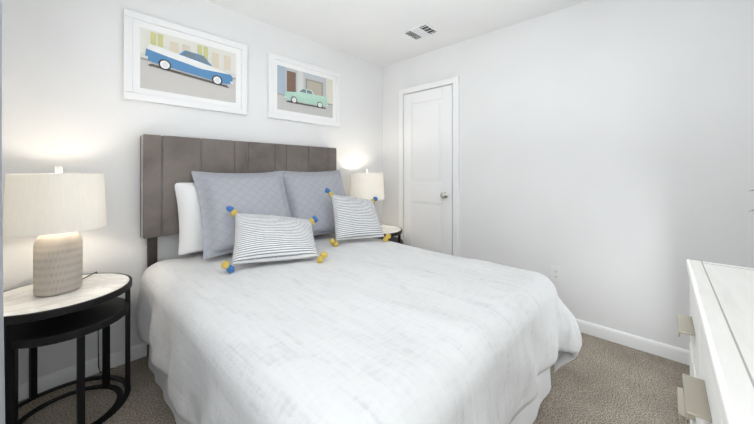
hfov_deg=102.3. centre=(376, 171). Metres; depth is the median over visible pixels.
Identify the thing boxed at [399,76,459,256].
closet door
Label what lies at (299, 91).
picture frame
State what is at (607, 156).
wall
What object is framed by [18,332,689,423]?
floor
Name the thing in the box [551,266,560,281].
electrical outlet plate
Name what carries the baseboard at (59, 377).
attached to the wall at (67, 107)
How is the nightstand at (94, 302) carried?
on the floor
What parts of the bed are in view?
headboard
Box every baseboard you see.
[18,343,146,400]
[575,318,689,364]
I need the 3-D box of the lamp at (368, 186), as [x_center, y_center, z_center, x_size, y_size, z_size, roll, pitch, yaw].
[-0.100,0.280,3.126,0.352,0.611,0.352,0,0,43]
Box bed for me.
[136,134,581,423]
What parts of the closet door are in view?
knob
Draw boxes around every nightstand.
[3,273,131,423]
[374,224,402,243]
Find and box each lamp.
[3,166,112,372]
[350,169,383,205]
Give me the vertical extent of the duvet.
0.565 m
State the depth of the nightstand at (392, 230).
3.05 m
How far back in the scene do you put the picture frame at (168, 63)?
2.09 m
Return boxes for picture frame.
[123,8,246,114]
[267,52,339,126]
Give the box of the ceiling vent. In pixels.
[401,22,440,40]
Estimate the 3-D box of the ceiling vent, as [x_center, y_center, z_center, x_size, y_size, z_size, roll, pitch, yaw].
[0.391,-1.249,2.723,0.280,0.009,0.230,0,0,43]
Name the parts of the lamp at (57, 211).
lamp shade, stem, cord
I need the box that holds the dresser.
[677,259,753,423]
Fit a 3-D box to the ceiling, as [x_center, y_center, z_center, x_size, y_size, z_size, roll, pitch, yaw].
[0.140,-1.315,1.511,3.240,0.120,3.210,0,0,43]
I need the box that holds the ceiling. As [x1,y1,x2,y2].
[206,0,587,66]
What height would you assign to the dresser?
0.875 m
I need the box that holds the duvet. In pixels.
[136,232,581,423]
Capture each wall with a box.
[2,0,382,383]
[383,0,753,350]
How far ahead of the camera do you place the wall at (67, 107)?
1.85 m
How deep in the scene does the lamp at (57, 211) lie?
1.41 m
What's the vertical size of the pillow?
0.479 m
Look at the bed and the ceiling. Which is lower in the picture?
the bed
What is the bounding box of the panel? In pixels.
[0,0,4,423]

